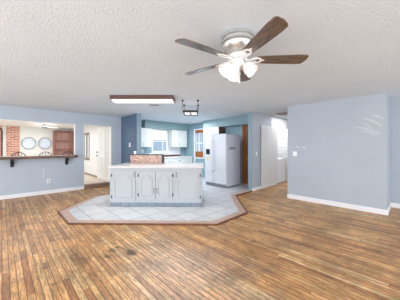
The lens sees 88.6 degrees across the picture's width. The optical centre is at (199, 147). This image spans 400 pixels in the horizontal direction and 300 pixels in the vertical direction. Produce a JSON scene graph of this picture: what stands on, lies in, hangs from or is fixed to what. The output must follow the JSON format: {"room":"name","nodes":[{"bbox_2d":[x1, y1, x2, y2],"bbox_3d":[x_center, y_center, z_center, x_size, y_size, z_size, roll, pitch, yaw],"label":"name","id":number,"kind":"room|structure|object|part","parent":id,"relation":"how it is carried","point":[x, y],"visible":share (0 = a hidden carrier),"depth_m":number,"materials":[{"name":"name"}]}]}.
{"room":"open-plan kitchen","nodes":[
{"label":"open-plan kitchen","id":0,"kind":"room"},
{"bbox_2d":[0,125,19,155],"bbox_3d":[-9.245,0.155,7.817,3.560,2.150,0.150,0,0,-44],"label":"brick wall","id":1,"kind":"structure","parent":0,"point":[12,132],"depth_m":8.84,"materials":[{"name":"red brick"}]},
{"bbox_2d":[3,126,73,155],"bbox_3d":[-7.342,0.155,9.675,2.840,2.150,0.120,0,0,-44],"label":"wall","id":2,"kind":"structure","parent":0,"point":[36,133],"depth_m":9.40,"materials":[{"name":"beige paint"}]},
{"bbox_2d":[21,137,35,148],"bbox_3d":[-7.700,-0.180,9.219,0.500,0.530,0.040,0,0,-44],"label":"octagonal mirror","id":3,"kind":"object","parent":2,"relation":"attached to","point":[27,142],"visible":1,"depth_m":9.21,"materials":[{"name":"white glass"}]},
{"bbox_2d":[38,138,51,148],"bbox_3d":[-7.275,-0.180,9.628,0.500,0.530,0.040,0,0,-44],"label":"octagonal mirror","id":4,"kind":"object","parent":2,"relation":"attached to","point":[43,143],"visible":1,"depth_m":9.62,"materials":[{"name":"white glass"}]},
{"bbox_2d":[0,120,88,128],"bbox_3d":[-6.858,-0.970,7.001,5.860,0.100,4.600,0,0,-44],"label":"ceiling","id":5,"kind":"structure","parent":0,"point":[2,122],"depth_m":8.27,"materials":[{"name":"white paint"}]},
{"bbox_2d":[29,124,55,128],"bbox_3d":[-6.153,-0.825,8.099,0.767,0.190,0.767,0,0,-18],"label":"ceiling fan","id":6,"kind":"object","parent":5,"relation":"hanging from","point":[44,126],"visible":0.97,"depth_m":8.04,"materials":[{"name":"white paint"}]},
{"bbox_2d":[0,105,120,195],"bbox_3d":[-5.068,0.130,5.435,6.260,2.440,0.140,0,0,-44],"label":"wall","id":7,"kind":"structure","parent":0,"point":[26,175],"depth_m":6.00,"materials":[{"name":"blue paint"}]},
{"bbox_2d":[0,155,57,156],"bbox_3d":[-5.200,0.278,5.419,3.244,0.065,0.300,0,0,-44],"label":"trim","id":8,"kind":"structure","parent":7,"relation":"attached to","point":[43,155],"depth_m":5.79,"materials":[{"name":"brown wood"}]},
{"bbox_2d":[0,119,74,154],"bbox_3d":[-5.141,-0.241,5.367,3.260,0.967,0.145,0,0,-44],"label":"trim","id":9,"kind":"structure","parent":7,"relation":"attached to","point":[0,119],"depth_m":6.14,"materials":[{"name":"white paint"}]},
{"bbox_2d":[0,155,77,166],"bbox_3d":[-5.026,0.387,5.183,3.469,0.284,0.279,0,0,-44],"label":"countertop","id":10,"kind":"structure","parent":7,"relation":"attached to","point":[66,157],"depth_m":5.54,"materials":[{"name":"brown wood"}]},
{"bbox_2d":[0,186,83,199],"bbox_3d":[-5.063,1.298,5.330,6.120,0.105,0.018,0,0,-44],"label":"baseboard","id":11,"kind":"structure","parent":7,"relation":"attached to","point":[2,197],"depth_m":5.81,"materials":[{"name":"white paint"}]},
{"bbox_2d":[84,182,109,188],"bbox_3d":[-3.482,1.285,6.967,0.870,0.130,0.180,0,0,-44],"label":"trim","id":12,"kind":"structure","parent":7,"relation":"attached to","point":[101,184],"depth_m":6.88,"materials":[{"name":"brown wood"}]},
{"bbox_2d":[85,125,110,181],"bbox_3d":[-3.483,0.247,6.968,0.870,1.965,0.145,0,0,-44],"label":"trim","id":13,"kind":"structure","parent":7,"relation":"attached to","point":[85,125],"depth_m":7.24,"materials":[{"name":"white paint"}]},
{"bbox_2d":[84,126,108,180],"bbox_3d":[-4.744,0.155,8.973,0.120,2.150,4.500,0,0,-44],"label":"wall","id":14,"kind":"structure","parent":0,"point":[90,166],"depth_m":8.70,"materials":[{"name":"beige paint"}]},
{"bbox_2d":[84,132,89,159],"bbox_3d":[-5.159,-0.040,9.337,0.090,1.220,0.960,0,0,-44],"label":"window","id":15,"kind":"structure","parent":14,"relation":"in","point":[86,136],"depth_m":9.31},
{"bbox_3d":[-5.130,-0.040,9.365,0.010,1.060,0.800,0,0,-44],"label":"pane","id":16,"kind":"part","parent":15,"relation":"part of","materials":[{"name":"glass"}]},
{"bbox_2d":[96,126,107,180],"bbox_3d":[-3.766,0.190,7.790,0.115,2.080,1.040,0,0,-44],"label":"door","id":17,"kind":"structure","parent":14,"relation":"in","point":[102,132],"depth_m":7.70,"materials":[{"name":"white paint"}]},
{"bbox_3d":[-3.761,0.210,7.795,0.012,1.680,0.720,0,0,-44],"label":"panel","id":18,"kind":"part","parent":17,"relation":"part of","materials":[{"name":"white paint"}]},
{"bbox_2d":[84,174,108,183],"bbox_3d":[-6.858,1.340,7.001,5.860,0.220,4.600,0,0,-44],"label":"floor","id":19,"kind":"structure","parent":0,"point":[88,179],"depth_m":7.59,"materials":[{"name":"beige tile"}]},
{"bbox_2d":[0,128,2,155],"bbox_3d":[-8.517,0.177,8.262,0.825,2.105,0.050,0,0,-44],"label":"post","id":20,"kind":"object","parent":19,"relation":"on","point":[0,128],"visible":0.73,"depth_m":8.51,"materials":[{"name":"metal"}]},
{"bbox_2d":[53,131,73,154],"bbox_3d":[-6.649,0.220,10.052,0.900,2.020,0.300,0,0,-44],"label":"shelving unit","id":21,"kind":"object","parent":19,"relation":"on","point":[63,141],"visible":0.44,"depth_m":10.08,"materials":[{"name":"brown wood"}]},
{"bbox_2d":[121,114,136,163],"bbox_3d":[-2.398,0.130,7.075,0.140,2.440,1.210,0,0,-44],"label":"wall","id":22,"kind":"structure","parent":0,"point":[128,123],"depth_m":7.03,"materials":[{"name":"blue paint"}]},
{"bbox_2d":[137,113,140,153],"bbox_3d":[-1.970,0.130,6.633,0.150,2.440,0.020,0,0,-44],"label":"trim","id":23,"kind":"structure","parent":22,"relation":"attached to","point":[138,114],"depth_m":6.61,"materials":[{"name":"blue paint"}]},
{"bbox_2d":[141,147,183,155],"bbox_3d":[-1.870,0.130,8.968,3.250,2.440,0.140,0,0,-44],"label":"wall","id":24,"kind":"structure","parent":0,"point":[147,150],"depth_m":8.59,"materials":[{"name":"blue paint"}]},
{"bbox_2d":[141,128,152,146],"bbox_3d":[-2.316,-0.390,8.186,0.800,0.760,0.355,0,0,-44],"label":"upper cabinet","id":25,"kind":"object","parent":24,"relation":"attached to","point":[146,133],"visible":0.62,"depth_m":8.16,"materials":[{"name":"white paint"}]},
{"bbox_3d":[-2.365,-0.390,7.948,0.392,0.748,0.020,0,0,-44],"label":"door","id":26,"kind":"part","parent":25,"relation":"part of","materials":[{"name":"white paint"}]},
{"bbox_3d":[-2.067,-0.390,8.215,0.272,0.628,0.009,0,0,-44],"label":"panel","id":27,"kind":"part","parent":25,"relation":"part of","materials":[{"name":"white paint"}]},
{"bbox_2d":[151,129,167,152],"bbox_3d":[-1.774,-0.275,8.977,0.820,1.030,0.120,0,0,-44],"label":"window","id":28,"kind":"structure","parent":24,"relation":"in","point":[159,146],"depth_m":9.04,"materials":[{"name":"white paint"}]},
{"bbox_3d":[-1.812,-0.275,9.017,0.720,0.930,0.010,0,0,-44],"label":"pane","id":29,"kind":"part","parent":28,"relation":"part of","materials":[{"name":"glass"}]},
{"bbox_2d":[153,130,165,139],"bbox_3d":[-1.758,-0.535,8.961,0.660,0.410,0.025,0,0,-44],"label":"window blind","id":30,"kind":"object","parent":28,"relation":"attached to","point":[163,135],"visible":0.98,"depth_m":8.94,"materials":[{"name":"white plastic"}]},
{"bbox_2d":[149,147,179,154],"bbox_3d":[-1.536,0.164,9.184,1.650,0.348,0.012,0,0,-44],"label":"trim","id":31,"kind":"structure","parent":24,"relation":"attached to","point":[171,150],"depth_m":9.44,"materials":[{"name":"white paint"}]},
{"bbox_2d":[168,130,186,146],"bbox_3d":[-1.014,-0.390,9.443,0.860,0.760,0.355,0,0,-44],"label":"upper cabinet","id":32,"kind":"object","parent":24,"relation":"attached to","point":[176,138],"visible":1,"depth_m":9.24,"materials":[{"name":"white paint"}]},
{"bbox_3d":[-1.074,-0.390,9.195,0.422,0.748,0.020,0,0,-44],"label":"door","id":33,"kind":"part","parent":32,"relation":"part of","materials":[{"name":"white paint"}]},
{"bbox_3d":[-1.063,-0.390,9.184,0.302,0.628,0.009,0,0,-44],"label":"panel","id":34,"kind":"part","parent":32,"relation":"part of","materials":[{"name":"white paint"}]},
{"bbox_3d":[-0.764,-0.390,9.494,0.422,0.748,0.020,0,0,-44],"label":"door","id":35,"kind":"part","parent":32,"relation":"part of","materials":[{"name":"white paint"}]},
{"bbox_3d":[-0.754,-0.390,9.483,0.302,0.628,0.009,0,0,-44],"label":"panel","id":36,"kind":"part","parent":32,"relation":"part of","materials":[{"name":"white paint"}]},
{"bbox_2d":[141,120,188,130],"bbox_3d":[-1.465,-0.935,9.032,2.300,0.310,0.330,0,0,-44],"label":"wall","id":37,"kind":"structure","parent":0,"point":[161,125],"depth_m":8.75,"materials":[{"name":"teal paint"}]},
{"bbox_2d":[0,0,399,123],"bbox_3d":[0.828,-1.140,3.462,12.000,0.100,11.830,0,0,-44],"label":"ceiling","id":38,"kind":"structure","parent":0,"point":[57,55],"depth_m":2.36,"materials":[{"name":"white paint"}]},
{"bbox_2d":[110,95,174,102],"bbox_3d":[-1.222,-1.032,4.470,1.320,0.115,0.400,0,0,0],"label":"ceiling light","id":39,"kind":"object","parent":38,"relation":"attached to","point":[115,98],"visible":1,"depth_m":4.30,"materials":[{"name":"white plastic"}]},
{"bbox_3d":[-1.222,-1.048,4.470,1.320,0.085,0.400,0,0,0],"label":"trim","id":40,"kind":"part","parent":39,"relation":"part of","materials":[{"name":"brown wood"}]},
{"bbox_2d":[112,99,173,102],"bbox_3d":[-1.222,-1.028,4.470,1.270,0.105,0.356,0,0,0],"label":"diffuser","id":41,"kind":"object","parent":39,"relation":"attached to","point":[114,100],"depth_m":4.36,"materials":[{"name":"white plastic"}]},
{"bbox_2d":[181,100,198,115],"bbox_3d":[-0.225,-0.932,5.000,0.417,0.315,0.600,0,0,0],"label":"hanging light","id":42,"kind":"object","parent":38,"relation":"hanging from","point":[185,112],"visible":1,"depth_m":4.86,"materials":[{"name":"black metal"}]},
{"bbox_3d":[-0.225,-0.833,5.000,0.350,0.045,0.540,0,0,0],"label":"frame","id":43,"kind":"part","parent":42,"relation":"part of","materials":[{"name":"black metal"}]},
{"bbox_2d":[175,16,308,82],"bbox_3d":[0.419,-0.858,2.020,1.254,0.464,1.294,0,0,0],"label":"ceiling fan","id":44,"kind":"object","parent":38,"relation":"hanging from","point":[236,44],"visible":1,"depth_m":1.92,"materials":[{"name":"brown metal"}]},
{"bbox_3d":[0.018,-0.865,1.783,0.484,0.008,0.140,0,12,-35],"label":"blade","id":45,"kind":"part","parent":44,"relation":"part of","materials":[{"name":"brown wood"}]},
{"bbox_3d":[0.028,-0.865,2.291,0.484,0.008,0.140,0,12,37],"label":"blade","id":46,"kind":"part","parent":44,"relation":"part of","materials":[{"name":"brown wood"}]},
{"bbox_3d":[0.254,-0.754,1.981,0.146,0.149,0.137,0,0,0],"label":"lamp shade","id":47,"kind":"part","parent":44,"relation":"part of","materials":[{"name":"white glass"}]},
{"bbox_3d":[0.304,-0.754,1.919,0.139,0.149,0.148,0,0,0],"label":"lamp shade","id":48,"kind":"part","parent":44,"relation":"part of","materials":[{"name":"white glass"}]},
{"bbox_3d":[0.359,-0.754,2.155,0.141,0.149,0.149,0,0,0],"label":"lamp shade","id":49,"kind":"part","parent":44,"relation":"part of","materials":[{"name":"white glass"}]},
{"bbox_3d":[0.321,-0.780,1.943,0.057,0.071,0.068,0,0,0],"label":"bulb","id":50,"kind":"part","parent":44,"relation":"part of","materials":[{"name":"white glass"}]},
{"bbox_3d":[0.514,-0.865,2.438,0.140,0.008,0.484,-13,-4,19],"label":"blade","id":51,"kind":"part","parent":44,"relation":"part of","materials":[{"name":"brown wood"}]},
{"bbox_3d":[0.491,-0.754,1.985,0.145,0.149,0.138,0,0,0],"label":"lamp shade","id":52,"kind":"part","parent":44,"relation":"part of","materials":[{"name":"white glass"}]},
{"bbox_3d":[0.497,-0.865,1.617,0.140,0.008,0.484,13,-4,-16],"label":"blade","id":53,"kind":"part","parent":44,"relation":"part of","materials":[{"name":"brown wood"}]},
{"bbox_3d":[0.804,-0.865,2.021,0.484,0.008,0.140,0,-12,1],"label":"blade","id":54,"kind":"part","parent":44,"relation":"part of","materials":[{"name":"brown wood"}]},
{"bbox_2d":[274,112,287,114],"bbox_3d":[2.711,-1.084,6.622,0.500,0.012,0.400,0,0,-44],"label":"ceiling vent","id":55,"kind":"object","parent":38,"relation":"in","point":[282,113],"visible":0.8,"depth_m":6.59,"materials":[{"name":"grey plastic"}]},
{"bbox_2d":[0,177,399,299],"bbox_3d":[0.880,1.390,3.408,12.000,0.120,11.680,0,0,-44],"label":"floor","id":56,"kind":"structure","parent":0,"point":[284,248],"depth_m":2.68,"materials":[{"name":"brown wood"}]},
{"bbox_2d":[57,191,252,225],"bbox_3d":[-0.752,1.338,4.964,4.443,0.024,3.070,0,0,6],"label":"trim","id":57,"kind":"structure","parent":56,"relation":"on","point":[58,212],"depth_m":3.57,"materials":[{"name":"brown wood"}]},
{"bbox_2d":[107,154,203,206],"bbox_3d":[-0.986,0.757,5.099,2.150,1.145,1.100,0,0,1],"label":"kitchen island","id":58,"kind":"object","parent":56,"relation":"on","point":[146,180],"visible":1,"depth_m":4.58,"materials":[{"name":"white paint"}]},
{"bbox_3d":[-1.715,0.870,4.601,0.530,0.680,0.020,0,0,1],"label":"door","id":59,"kind":"part","parent":58,"relation":"part of","materials":[{"name":"white paint"}]},
{"bbox_3d":[-1.715,0.870,4.587,0.410,0.560,0.009,0,0,1],"label":"panel","id":60,"kind":"part","parent":58,"relation":"part of","materials":[{"name":"white paint"}]},
{"bbox_2d":[130,155,161,162],"bbox_3d":[-1.416,0.315,5.476,0.833,0.220,0.180,0,0,1],"label":"backsplash","id":61,"kind":"structure","parent":58,"relation":"on","point":[133,158],"depth_m":5.39,"materials":[{"name":"stone"}]},
{"bbox_3d":[-1.185,0.845,4.592,0.370,0.630,0.020,0,0,1],"label":"door","id":62,"kind":"part","parent":58,"relation":"part of","materials":[{"name":"white paint"}]},
{"bbox_3d":[-1.185,0.845,4.578,0.250,0.510,0.009,0,0,1],"label":"panel","id":63,"kind":"part","parent":58,"relation":"part of","materials":[{"name":"white paint"}]},
{"bbox_2d":[107,163,203,168],"bbox_3d":[-0.986,0.448,5.099,2.150,0.045,1.100,0,0,1],"label":"island countertop","id":64,"kind":"structure","parent":58,"relation":"on","point":[124,165],"depth_m":4.79,"materials":[{"name":"laminate"}]},
{"bbox_3d":[-0.805,0.845,4.586,0.370,0.630,0.020,0,0,1],"label":"door","id":65,"kind":"part","parent":58,"relation":"part of","materials":[{"name":"white paint"}]},
{"bbox_3d":[-0.805,0.845,4.571,0.250,0.510,0.009,0,0,1],"label":"panel","id":66,"kind":"part","parent":58,"relation":"part of","materials":[{"name":"white paint"}]},
{"bbox_3d":[-0.273,0.870,4.576,0.555,0.680,0.020,0,0,1],"label":"door","id":67,"kind":"part","parent":58,"relation":"part of","materials":[{"name":"white paint"}]},
{"bbox_3d":[-0.273,0.870,4.562,0.455,0.580,0.009,0,0,1],"label":"panel","id":68,"kind":"part","parent":58,"relation":"part of","materials":[{"name":"white paint"}]},
{"bbox_2d":[164,158,174,162],"bbox_3d":[-1.465,0.895,8.816,0.516,0.870,0.632,0,0,-44],"label":"base cabinet","id":69,"kind":"object","parent":56,"relation":"on","point":[166,160],"visible":0.22,"depth_m":8.60,"materials":[{"name":"white paint"}]},
{"bbox_2d":[174,158,183,162],"bbox_3d":[-1.091,0.895,9.177,0.516,0.870,0.632,0,0,-44],"label":"base cabinet","id":70,"kind":"object","parent":56,"relation":"on","point":[177,160],"visible":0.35,"depth_m":8.97,"materials":[{"name":"white paint"}]},
{"bbox_2d":[184,157,191,162],"bbox_3d":[-0.721,0.895,9.535,0.506,0.870,0.632,0,0,-44],"label":"base cabinet","id":71,"kind":"object","parent":56,"relation":"on","point":[187,159],"visible":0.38,"depth_m":9.33,"materials":[{"name":"white paint"}]},
{"bbox_3d":[-0.530,0.580,9.337,0.486,0.180,0.020,0,0,-44],"label":"drawer","id":72,"kind":"part","parent":71,"relation":"part of","materials":[{"name":"white paint"}]},
{"bbox_2d":[205,134,239,186],"bbox_3d":[0.785,0.440,7.295,0.855,1.780,0.956,0,0,-44],"label":"refrigerator","id":73,"kind":"object","parent":56,"relation":"on","point":[222,151],"visible":1,"depth_m":6.98,"materials":[{"name":"white metal"}]},
{"bbox_3d":[0.337,0.390,7.248,0.055,1.680,0.400,0,0,-44],"label":"freezer door","id":74,"kind":"part","parent":73,"relation":"part of","materials":[{"name":"white metal"}]},
{"bbox_3d":[0.419,0.280,7.091,0.045,1.100,0.024,0,0,-44],"label":"handle","id":75,"kind":"part","parent":73,"relation":"part of","materials":[{"name":"white plastic"}]},
{"bbox_3d":[0.468,0.280,7.041,0.045,1.100,0.024,0,0,-44],"label":"handle","id":76,"kind":"part","parent":73,"relation":"part of","materials":[{"name":"white plastic"}]},
{"bbox_3d":[0.670,0.390,6.903,0.055,1.680,0.540,0,0,-44],"label":"door","id":77,"kind":"part","parent":73,"relation":"part of","materials":[{"name":"white metal"}]},
{"bbox_2d":[277,158,284,182],"bbox_3d":[2.849,0.820,8.020,0.680,1.060,0.680,0,0,-44],"label":"washing machine","id":78,"kind":"object","parent":56,"relation":"on","point":[281,161],"visible":0.18,"depth_m":7.79,"materials":[{"name":"white metal"}]},
{"bbox_3d":[-2.576,0.895,7.742,0.506,0.870,0.632,0,0,-44],"label":"base cabinet","id":79,"kind":"object","parent":56,"relation":"on","visible":0},
{"bbox_2d":[164,154,192,157],"bbox_3d":[-1.652,0.398,8.642,3.100,0.120,0.628,0,0,-44],"label":"countertop","id":80,"kind":"structure","parent":79,"relation":"on","point":[177,155],"depth_m":9.31,"materials":[{"name":"white paint"}]},
{"bbox_2d":[184,123,241,182],"bbox_3d":[0.736,0.130,8.509,0.140,2.440,4.140,0,0,-44],"label":"wall","id":81,"kind":"structure","parent":0,"point":[237,130],"depth_m":9.24,"materials":[{"name":"blue paint"}]},
{"bbox_2d":[194,128,204,162],"bbox_3d":[-0.023,0.060,9.215,0.110,1.780,0.670,0,0,-44],"label":"window","id":82,"kind":"structure","parent":81,"relation":"in","point":[200,137],"depth_m":9.23,"materials":[{"name":"white paint"}]},
{"bbox_3d":[-0.002,-0.165,9.215,0.040,1.230,0.540,0,0,-44],"label":"sash","id":83,"kind":"part","parent":82,"relation":"part of","materials":[{"name":"orange wood"}]},
{"bbox_3d":[0.023,-0.165,9.239,0.010,1.230,0.540,0,0,-44],"label":"pane","id":84,"kind":"part","parent":82,"relation":"part of","materials":[{"name":"glass"}]},
{"bbox_2d":[204,127,225,134],"bbox_3d":[0.576,-0.652,8.265,0.424,0.265,0.810,0,0,-44],"label":"upper cabinet","id":85,"kind":"object","parent":81,"relation":"attached to","point":[213,130],"visible":0.82,"depth_m":8.03,"materials":[{"name":"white wood"}]},
{"bbox_3d":[0.293,-0.651,8.276,0.020,0.262,0.400,0,0,-44],"label":"door","id":86,"kind":"part","parent":85,"relation":"part of","materials":[{"name":"white paint"}]},
{"bbox_3d":[0.577,-0.651,7.982,0.020,0.262,0.402,0,0,-44],"label":"door","id":87,"kind":"part","parent":85,"relation":"part of","materials":[{"name":"white paint"}]},
{"bbox_2d":[242,125,247,183],"bbox_3d":[1.815,0.270,7.334,0.100,2.120,0.670,0,0,-44],"label":"door","id":88,"kind":"structure","parent":81,"relation":"in","point":[244,128],"depth_m":7.48,"materials":[{"name":"orange wood"}]},
{"bbox_3d":[1.810,0.275,7.316,0.012,1.750,0.350,0,0,-44],"label":"panel","id":89,"kind":"part","parent":88,"relation":"part of","materials":[{"name":"brown wood"}]},
{"bbox_2d":[203,115,247,127],"bbox_3d":[1.128,-0.940,7.700,0.420,0.300,2.430,0,0,-44],"label":"wall","id":90,"kind":"structure","parent":0,"point":[238,120],"depth_m":7.52,"materials":[{"name":"teal paint"}]},
{"bbox_2d":[252,112,287,187],"bbox_3d":[2.805,0.130,7.546,3.480,2.440,0.120,0,0,-44],"label":"wall","id":91,"kind":"structure","parent":0,"point":[258,119],"depth_m":6.52,"materials":[{"name":"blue paint"}]},
{"bbox_2d":[248,112,251,190],"bbox_3d":[1.546,0.130,6.331,0.020,2.440,0.130,0,0,-44],"label":"trim","id":92,"kind":"structure","parent":91,"relation":"attached to","point":[249,113],"depth_m":6.31,"materials":[{"name":"blue paint"}]},
{"bbox_2d":[252,182,276,190],"bbox_3d":[2.195,1.305,6.861,1.650,0.090,0.018,0,0,-44],"label":"baseboard","id":93,"kind":"structure","parent":91,"relation":"attached to","point":[273,184],"depth_m":6.71,"materials":[{"name":"white paint"}]},
{"bbox_2d":[261,125,277,185],"bbox_3d":[2.386,0.275,7.016,1.120,1.970,0.030,0,0,-44],"label":"door","id":94,"kind":"structure","parent":91,"relation":"in","point":[269,135],"depth_m":6.97,"materials":[{"name":"white paint"}]},
{"bbox_2d":[271,117,287,128],"bbox_3d":[3.294,-0.890,7.925,2.250,0.320,0.015,0,0,-44],"label":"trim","id":95,"kind":"structure","parent":91,"relation":"attached to","point":[275,122],"depth_m":7.57,"materials":[{"name":"white paint"}]},
{"bbox_2d":[278,128,287,179],"bbox_3d":[3.008,0.130,8.438,1.950,2.440,0.880,0,0,-44],"label":"wall","id":96,"kind":"structure","parent":0,"point":[282,133],"depth_m":8.47,"materials":[{"name":"white paint"}]},
{"bbox_2d":[288,92,389,209],"bbox_3d":[3.324,0.130,5.066,0.820,2.440,1.970,0,0,-44],"label":"wall","id":97,"kind":"structure","parent":0,"point":[339,162],"depth_m":4.60,"materials":[{"name":"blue paint"}]},
{"bbox_2d":[287,194,399,215],"bbox_3d":[4.828,1.298,3.495,0.838,0.105,6.320,0,0,-44],"label":"baseboard","id":98,"kind":"structure","parent":97,"relation":"attached to","point":[326,202],"depth_m":4.57,"materials":[{"name":"white paint"}]},
{"bbox_2d":[356,115,383,135],"bbox_3d":[3.504,-0.446,4.287,0.002,0.448,0.500,0,0,-44],"label":"plaster streaks","id":99,"kind":"object","parent":97,"relation":"attached to","point":[377,116],"visible":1,"depth_m":4.24,"materials":[{"name":"white paint"}]},
{"bbox_2d":[390,98,399,203],"bbox_3d":[5.864,0.130,3.126,0.140,2.440,4.350,0,0,-44],"label":"wall","id":100,"kind":"structure","parent":0,"point":[394,103],"depth_m":4.58,"materials":[{"name":"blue paint"}]}
]}

